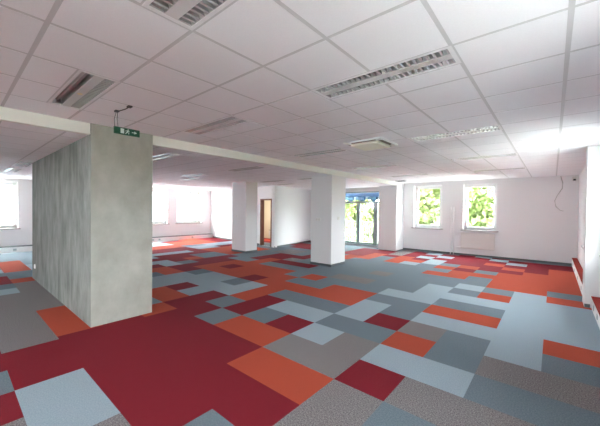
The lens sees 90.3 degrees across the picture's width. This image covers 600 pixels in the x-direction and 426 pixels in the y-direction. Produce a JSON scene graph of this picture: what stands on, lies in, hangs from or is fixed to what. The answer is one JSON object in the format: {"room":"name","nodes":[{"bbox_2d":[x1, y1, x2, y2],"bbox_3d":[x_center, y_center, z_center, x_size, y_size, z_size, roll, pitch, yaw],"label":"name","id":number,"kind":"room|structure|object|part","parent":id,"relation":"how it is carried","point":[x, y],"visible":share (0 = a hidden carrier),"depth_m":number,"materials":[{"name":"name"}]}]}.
{"room":"open-plan office","nodes":[
{"label":"open-plan office","id":0,"kind":"room"},
{"bbox_2d":[32,123,152,326],"bbox_3d":[-4.149,0.106,5.656,4.260,2.780,0.800,1,1,40],"label":"column","id":1,"kind":"structure","parent":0,"point":[92,195],"depth_m":4.37,"materials":[{"name":"grey concrete"}]},
{"bbox_2d":[0,178,210,246],"bbox_3d":[-9.557,0.030,11.578,0.350,3.060,13.900,1,1,40],"label":"wall","id":2,"kind":"structure","parent":0,"point":[23,236],"depth_m":14.50,"materials":[{"name":"white paint"}]},
{"bbox_2d":[0,181,20,229],"bbox_3d":[-10.612,-0.268,10.157,0.330,1.690,1.590,1,1,40],"label":"window","id":3,"kind":"structure","parent":2,"relation":"in","point":[14,226],"depth_m":10.70,"materials":[{"name":"white plastic"}]},
{"bbox_3d":[-10.697,-0.284,10.230,0.065,1.540,1.350,1,1,40],"label":"sash","id":4,"kind":"part","parent":3,"relation":"part of","materials":[{"name":"white plastic"}]},
{"bbox_2d":[152,190,165,224],"bbox_3d":[-7.077,-0.285,14.325,0.330,1.690,1.520,1,1,40],"label":"window","id":5,"kind":"structure","parent":2,"relation":"in","point":[163,191],"depth_m":14.84,"materials":[{"name":"white plastic"}]},
{"bbox_2d":[175,191,199,223],"bbox_3d":[-5.875,-0.291,15.744,0.330,1.690,1.500,1,1,40],"label":"window","id":6,"kind":"structure","parent":2,"relation":"in","point":[183,192],"depth_m":16.03,"materials":[{"name":"white plastic"}]},
{"bbox_2d":[232,182,256,250],"bbox_3d":[-2.083,0.064,11.239,0.790,2.760,0.550,1,1,40],"label":"column","id":7,"kind":"structure","parent":0,"point":[244,194],"depth_m":11.00,"materials":[{"name":"white paint"}]},
{"bbox_2d":[231,249,256,252],"bbox_3d":[-2.098,1.409,11.257,0.814,0.069,0.574,1,1,40],"label":"baseboard","id":8,"kind":"structure","parent":7,"relation":"attached to","point":[231,249],"depth_m":10.99,"materials":[{"name":"grey"}]},
{"bbox_2d":[211,185,277,246],"bbox_3d":[-3.022,-0.039,14.663,0.140,2.864,5.954,0,1,-43],"label":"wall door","id":9,"kind":"structure","parent":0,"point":[221,200],"depth_m":15.39,"materials":[{"name":"white paint"}]},
{"bbox_2d":[260,199,271,246],"bbox_3d":[-1.420,0.409,12.931,0.180,2.039,0.820,0,1,-43],"label":"door","id":10,"kind":"structure","parent":9,"relation":"attached to","point":[261,200],"depth_m":13.14,"materials":[{"name":"brown wood"}]},
{"bbox_2d":[264,200,270,237],"bbox_3d":[-1.608,-0.031,15.038,3.300,2.860,1.940,1,1,40],"label":"wall","id":11,"kind":"structure","parent":0,"point":[267,203],"depth_m":16.32,"materials":[{"name":"beige paint"}]},
{"bbox_2d":[272,185,310,247],"bbox_3d":[-0.312,0.002,13.757,0.152,2.864,3.035,1,1,32],"label":"wall","id":12,"kind":"structure","parent":0,"point":[293,204],"depth_m":13.53,"materials":[{"name":"white paint"}]},
{"bbox_2d":[0,237,599,425],"bbox_3d":[-2.932,1.580,7.897,16.500,0.200,17.500,1,1,40],"label":"floor","id":13,"kind":"structure","parent":0,"point":[268,336],"depth_m":3.54,"materials":[{"name":"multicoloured carpet"}]},
{"bbox_2d":[0,233,212,253],"bbox_3d":[-9.260,1.265,11.410,0.350,0.199,13.420,1,1,40],"label":"ledge","id":14,"kind":"object","parent":13,"relation":"on","point":[21,248],"visible":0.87,"depth_m":14.16,"materials":[{"name":"white paint"}]},
{"bbox_2d":[572,258,582,292],"bbox_3d":[6.708,1.472,7.160,0.123,0.239,4.670,1,1,40],"label":"ledge","id":15,"kind":"object","parent":13,"relation":"on","point":[578,270],"visible":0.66,"depth_m":7.15,"materials":[{"name":"white paint"}]},
{"bbox_2d":[591,296,599,328],"bbox_3d":[1.431,1.518,0.747,0.250,0.204,10.980,1,1,40],"label":"ledge","id":16,"kind":"object","parent":13,"relation":"on","point":[595,301],"visible":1,"depth_m":4.59,"materials":[{"name":"white paint"}]},
{"bbox_2d":[0,0,599,190],"bbox_3d":[-2.639,-1.176,7.466,15.520,0.158,16.802,1,1,40],"label":"ceiling","id":17,"kind":"structure","parent":0,"point":[530,69],"depth_m":2.61,"materials":[{"name":"white"}]},
{"bbox_2d":[3,168,22,171],"bbox_3d":[-7.794,-1.208,8.098,1.200,0.095,0.300,1,1,40],"label":"ceiling light","id":18,"kind":"object","parent":17,"relation":"attached to","point":[7,169],"visible":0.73,"depth_m":8.15,"materials":[{"name":"white"}]},
{"bbox_2d":[11,161,32,166],"bbox_3d":[-6.421,-1.178,6.934,1.200,0.095,0.300,1,1,40],"label":"ceiling light","id":19,"kind":"object","parent":17,"relation":"attached to","point":[19,163],"visible":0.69,"depth_m":6.96,"materials":[{"name":"white"}]},
{"bbox_2d":[47,69,119,109],"bbox_3d":[-2.144,-1.216,2.917,1.200,0.097,0.300,1,1,40],"label":"ceiling light","id":20,"kind":"object","parent":17,"relation":"attached to","point":[84,87],"visible":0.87,"depth_m":2.87,"materials":[{"name":"white metal"}]},
{"bbox_3d":[-2.145,-1.176,2.918,1.140,0.012,0.076,1,1,40],"label":"panel","id":21,"kind":"part","parent":20,"relation":"part of","materials":[{"name":"white metal"}]},
{"bbox_2d":[114,105,139,137],"bbox_3d":[-1.920,-1.043,3.420,0.337,0.258,0.276,1,1,40],"label":"exit sign","id":22,"kind":"object","parent":17,"relation":"hanging from","point":[118,130],"visible":1,"depth_m":3.48,"materials":[{"name":"green plastic"}]},
{"bbox_2d":[153,152,180,160],"bbox_3d":[-2.705,-1.123,5.750,1.200,0.095,0.300,1,1,40],"label":"ceiling light","id":23,"kind":"object","parent":17,"relation":"attached to","point":[163,155],"visible":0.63,"depth_m":5.66,"materials":[{"name":"white"}]},
{"bbox_3d":[-2.706,-1.081,5.751,1.140,0.012,0.076,1,1,40],"label":"panel","id":24,"kind":"part","parent":23,"relation":"part of","materials":[{"name":"white"}]},
{"bbox_2d":[142,0,234,30],"bbox_3d":[-0.314,-1.177,1.365,1.200,0.095,0.300,1,1,40],"label":"ceiling light","id":25,"kind":"object","parent":17,"relation":"attached to","point":[190,14],"visible":1,"depth_m":1.67,"materials":[{"name":"white metal"}]},
{"bbox_3d":[-0.315,-1.136,1.366,1.140,0.012,0.076,1,1,40],"label":"panel","id":26,"kind":"part","parent":25,"relation":"part of","materials":[{"name":"white metal"}]},
{"bbox_2d":[181,178,202,180],"bbox_3d":[-3.705,-1.191,10.137,1.200,0.095,0.300,1,1,40],"label":"ceiling light","id":27,"kind":"object","parent":17,"relation":"attached to","point":[190,178],"visible":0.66,"depth_m":10.20,"materials":[{"name":"white plastic"}]},
{"bbox_2d":[182,173,208,176],"bbox_3d":[-3.177,-1.169,8.904,1.200,0.095,0.300,1,1,40],"label":"ceiling light","id":28,"kind":"object","parent":17,"relation":"attached to","point":[199,174],"visible":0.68,"depth_m":8.94,"materials":[{"name":"white plastic"}]},
{"bbox_2d":[181,115,249,134],"bbox_3d":[-1.174,-1.222,4.061,1.200,0.095,0.300,1,1,40],"label":"ceiling light","id":29,"kind":"object","parent":17,"relation":"attached to","point":[229,121],"visible":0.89,"depth_m":4.01,"materials":[{"name":"white metal"}]},
{"bbox_3d":[-1.175,-1.180,4.062,1.140,0.012,0.076,1,1,40],"label":"panel","id":30,"kind":"part","parent":29,"relation":"part of","materials":[{"name":"white"}]},
{"bbox_2d":[227,166,264,170],"bbox_3d":[-1.347,-1.129,7.352,1.200,0.095,0.300,1,1,40],"label":"ceiling light","id":31,"kind":"object","parent":17,"relation":"attached to","point":[255,167],"visible":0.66,"depth_m":7.29,"materials":[{"name":"white"}]},
{"bbox_2d":[292,148,348,156],"bbox_3d":[0.378,-1.230,5.892,1.200,0.095,0.300,1,1,40],"label":"ceiling light","id":32,"kind":"object","parent":17,"relation":"attached to","point":[337,149],"visible":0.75,"depth_m":5.85,"materials":[{"name":"white"}]},
{"bbox_3d":[0.377,-1.188,5.892,1.140,0.012,0.076,1,1,40],"label":"panel","id":33,"kind":"part","parent":32,"relation":"part of","materials":[{"name":"white plastic"}]},
{"bbox_2d":[344,137,397,150],"bbox_3d":[1.183,-1.130,4.989,0.660,0.062,0.660,1,1,40],"label":"air conditioner","id":34,"kind":"object","parent":17,"relation":"attached to","point":[378,142],"visible":1,"depth_m":4.86,"materials":[{"name":"white plastic"}]},
{"bbox_2d":[351,140,389,150],"bbox_3d":[1.183,-1.125,4.989,0.470,0.052,0.470,1,1,40],"label":"grille","id":35,"kind":"object","parent":34,"relation":"attached to","point":[371,144],"depth_m":4.88,"materials":[{"name":"white plastic"}]},
{"bbox_3d":[1.184,-1.149,4.989,0.660,0.024,0.660,1,1,40],"label":"panel","id":36,"kind":"part","parent":34,"relation":"part of","materials":[{"name":"white plastic"}]},
{"bbox_2d":[353,164,398,168],"bbox_3d":[1.930,-1.237,7.722,1.200,0.095,0.300,1,1,40],"label":"ceiling light","id":37,"kind":"object","parent":17,"relation":"attached to","point":[391,164],"visible":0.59,"depth_m":7.65,"materials":[{"name":"white metal"}]},
{"bbox_2d":[311,46,460,98],"bbox_3d":[0.656,-1.182,2.509,1.200,0.095,0.300,1,1,40],"label":"ceiling light","id":38,"kind":"object","parent":17,"relation":"attached to","point":[444,57],"visible":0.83,"depth_m":2.43,"materials":[{"name":"white metal"}]},
{"bbox_3d":[0.656,-1.140,2.510,1.140,0.012,0.076,1,1,40],"label":"panel","id":39,"kind":"part","parent":38,"relation":"part of","materials":[{"name":"white metal"}]},
{"bbox_2d":[390,174,428,176],"bbox_3d":[3.482,-1.245,9.553,1.200,0.095,0.300,1,1,40],"label":"ceiling light","id":40,"kind":"object","parent":17,"relation":"attached to","point":[416,174],"visible":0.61,"depth_m":9.54,"materials":[{"name":"white"}]},
{"bbox_2d":[407,125,502,141],"bbox_3d":[2.208,-1.189,4.340,1.200,0.095,0.300,1,1,40],"label":"ceiling light","id":41,"kind":"object","parent":17,"relation":"attached to","point":[496,127],"visible":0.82,"depth_m":4.29,"materials":[{"name":"white metal"}]},
{"bbox_3d":[2.208,-1.148,4.340,1.140,0.012,0.076,1,1,40],"label":"panel","id":42,"kind":"part","parent":41,"relation":"part of","materials":[{"name":"white metal"}]},
{"bbox_2d":[449,153,517,160],"bbox_3d":[3.760,-1.197,6.170,1.200,0.095,0.300,1,1,40],"label":"ceiling light","id":43,"kind":"object","parent":17,"relation":"attached to","point":[511,154],"visible":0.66,"depth_m":6.17,"materials":[{"name":"white"}]},
{"bbox_3d":[3.760,-1.155,6.171,1.140,0.012,0.076,1,1,40],"label":"panel","id":44,"kind":"part","parent":43,"relation":"part of","materials":[{"name":"white plastic"}]},
{"bbox_2d":[473,167,526,171],"bbox_3d":[5.312,-1.205,8.001,1.200,0.095,0.300,1,1,40],"label":"ceiling light","id":45,"kind":"object","parent":17,"relation":"attached to","point":[522,167],"visible":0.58,"depth_m":7.95,"materials":[{"name":"white plastic"}]},
{"bbox_2d":[311,175,345,264],"bbox_3d":[0.840,0.207,8.853,0.720,2.600,0.730,1,1,40],"label":"column","id":46,"kind":"structure","parent":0,"point":[328,198],"depth_m":8.58,"materials":[{"name":"white paint"}]},
{"bbox_2d":[310,261,344,266],"bbox_3d":[0.827,1.471,8.870,0.744,0.069,0.754,1,1,40],"label":"baseboard","id":47,"kind":"structure","parent":46,"relation":"attached to","point":[315,263],"depth_m":8.58,"materials":[{"name":"grey"}]},
{"bbox_2d":[310,187,378,247],"bbox_3d":[2.005,0.122,13.968,4.200,3.060,0.300,1,1,40],"label":"wall","id":48,"kind":"structure","parent":0,"point":[365,188],"depth_m":13.20,"materials":[{"name":"white paint"}]},
{"bbox_2d":[345,191,378,245],"bbox_3d":[2.696,0.224,13.277,1.970,2.350,0.220,1,1,40],"label":"window","id":49,"kind":"structure","parent":48,"relation":"in","point":[358,217],"depth_m":13.19,"materials":[{"name":"grey metal"}]},
{"bbox_3d":[2.658,1.383,13.262,1.970,0.030,0.140,1,1,40],"label":"sill","id":50,"kind":"part","parent":49,"relation":"part of","materials":[{"name":"grey"}]},
{"bbox_2d":[345,193,378,200],"bbox_3d":[2.749,-0.787,14.094,4.520,0.490,0.800,1,1,40],"label":"awning","id":51,"kind":"object","parent":48,"relation":"attached to","point":[349,196],"visible":0.34,"depth_m":14.17,"materials":[{"name":"blue fabric"}]},
{"bbox_2d":[378,182,403,250],"bbox_3d":[3.814,0.063,12.349,0.750,2.860,0.930,1,1,40],"label":"column","id":52,"kind":"structure","parent":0,"point":[391,198],"depth_m":12.00,"materials":[{"name":"white paint"}]},
{"bbox_2d":[0,106,396,185],"bbox_3d":[-1.062,-1.207,6.074,0.084,0.300,16.500,1,1,40],"label":"beam","id":53,"kind":"structure","parent":52,"relation":"attached to","point":[11,115],"depth_m":4.95,"materials":[{"name":"white paint"}]},
{"bbox_2d":[403,175,578,262],"bbox_3d":[6.404,0.212,10.730,5.900,3.060,0.350,1,1,40],"label":"wall","id":54,"kind":"structure","parent":0,"point":[530,226],"depth_m":9.85,"materials":[{"name":"white paint"}]},
{"bbox_2d":[411,186,442,229],"bbox_3d":[5.037,-0.226,11.743,1.170,1.680,0.330,1,1,40],"label":"window","id":55,"kind":"structure","parent":54,"relation":"in","point":[417,225],"depth_m":11.88,"materials":[{"name":"white plastic"}]},
{"bbox_3d":[5.006,0.599,11.727,1.170,0.030,0.260,1,1,40],"label":"sill","id":56,"kind":"part","parent":55,"relation":"part of","materials":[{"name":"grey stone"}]},
{"bbox_2d":[450,207,453,253],"bbox_3d":[5.657,0.654,11.097,0.128,1.750,0.028,1,1,40],"label":"pipes","id":57,"kind":"object","parent":54,"relation":"attached to","point":[451,207],"visible":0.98,"depth_m":11.09,"materials":[{"name":"white metal"}]},
{"bbox_2d":[459,232,494,250],"bbox_3d":[6.205,0.999,10.578,1.182,0.565,0.115,1,1,40],"label":"radiator","id":58,"kind":"object","parent":54,"relation":"attached to","point":[479,241],"visible":1,"depth_m":10.47,"materials":[{"name":"white metal"}]},
{"bbox_2d":[462,183,498,231],"bbox_3d":[6.387,-0.197,10.598,1.150,1.680,0.330,1,1,40],"label":"window","id":59,"kind":"structure","parent":54,"relation":"in","point":[469,228],"depth_m":10.63,"materials":[{"name":"white plastic"}]},
{"bbox_3d":[6.356,0.628,10.583,1.150,0.030,0.260,1,1,40],"label":"sill","id":60,"kind":"part","parent":59,"relation":"part of","materials":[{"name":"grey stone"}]},
{"bbox_2d":[403,248,571,265],"bbox_3d":[6.262,1.509,10.619,5.270,0.064,0.012,1,1,40],"label":"baseboard","id":61,"kind":"structure","parent":54,"relation":"attached to","point":[529,260],"depth_m":10.25,"materials":[{"name":"grey"}]},
{"bbox_2d":[554,176,562,210],"bbox_3d":[7.946,-0.588,9.153,0.221,1.071,0.045,1,1,40],"label":"loose wire","id":62,"kind":"object","parent":54,"relation":"hanging from","point":[560,176],"visible":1,"depth_m":9.13,"materials":[{"name":"grey"}]},
{"bbox_2d":[577,167,584,267],"bbox_3d":[6.903,0.266,6.997,0.350,3.060,5.200,1,1,40],"label":"wall","id":63,"kind":"structure","parent":0,"point":[581,201],"depth_m":7.91,"materials":[{"name":"white paint"}]},
{"bbox_2d":[582,145,599,307],"bbox_3d":[5.132,0.172,5.122,0.350,2.860,0.450,1,1,40],"label":"wall","id":64,"kind":"structure","parent":0,"point":[591,248],"depth_m":5.02,"materials":[{"name":"white paint"}]},
{"bbox_3d":[2.800,1.594,14.480,4.800,0.220,1.500,1,1,40],"label":"floor","id":65,"kind":"structure","parent":0,"visible":0},
{"bbox_2d":[345,221,378,240],"bbox_3d":[3.272,0.949,14.864,4.600,1.070,0.060,1,1,40],"label":"balcony railing","id":66,"kind":"object","parent":65,"relation":"on","point":[352,223],"visible":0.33,"depth_m":15.01,"materials":[{"name":"grey metal"}]},
{"label":"outside","id":67,"kind":"structure","parent":0,"visible":0},
{"bbox_3d":[-1.253,8.515,14.208,100.000,0.200,100.000,1,1,40],"label":"ground","id":68,"kind":"structure","parent":67,"visible":0},
{"bbox_2d":[0,184,196,224],"bbox_3d":[-23.999,-0.834,33.457,12.700,17.500,44.600,1,1,40],"label":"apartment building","id":69,"kind":"structure","parent":68,"relation":"on","point":[186,203],"depth_m":33.65,"materials":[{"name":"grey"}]},
{"bbox_3d":[-23.615,-0.413,24.611,0.020,1.500,1.400,1,1,40],"label":"pane","id":70,"kind":"part","parent":69,"relation":"part of","materials":[{"name":"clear glass"}]},
{"bbox_3d":[-12.944,-0.465,37.196,0.020,1.500,1.400,1,1,40],"label":"pane","id":71,"kind":"part","parent":69,"relation":"part of","materials":[{"name":"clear glass"}]},
{"bbox_2d":[345,199,378,242],"bbox_3d":[5.616,2.552,26.589,5.232,11.564,4.914,1,1,40],"label":"tree","id":72,"kind":"object","parent":68,"relation":"on","point":[350,208],"visible":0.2,"depth_m":25.81,"materials":[{"name":"green plant"}]},
{"bbox_2d":[418,189,439,224],"bbox_3d":[8.124,2.170,21.309,4.822,12.519,4.744,1,1,40],"label":"tree","id":73,"kind":"object","parent":68,"relation":"on","point":[428,214],"visible":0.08,"depth_m":20.16,"materials":[{"name":"green plant"}]},
{"bbox_2d":[436,187,493,226],"bbox_3d":[10.120,2.036,17.559,4.938,12.927,4.863,0,1,-37],"label":"tree","id":74,"kind":"object","parent":68,"relation":"on","point":[480,204],"visible":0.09,"depth_m":16.59,"materials":[{"name":"green plant"}]},
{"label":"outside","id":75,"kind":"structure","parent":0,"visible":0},
{"bbox_2d":[365,207,490,226],"bbox_3d":[25.192,3.255,68.463,130.000,9.550,53.000,1,1,40],"label":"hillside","id":76,"kind":"structure","parent":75,"point":[437,220],"depth_m":46.61,"materials":[{"name":"white"}]}
]}

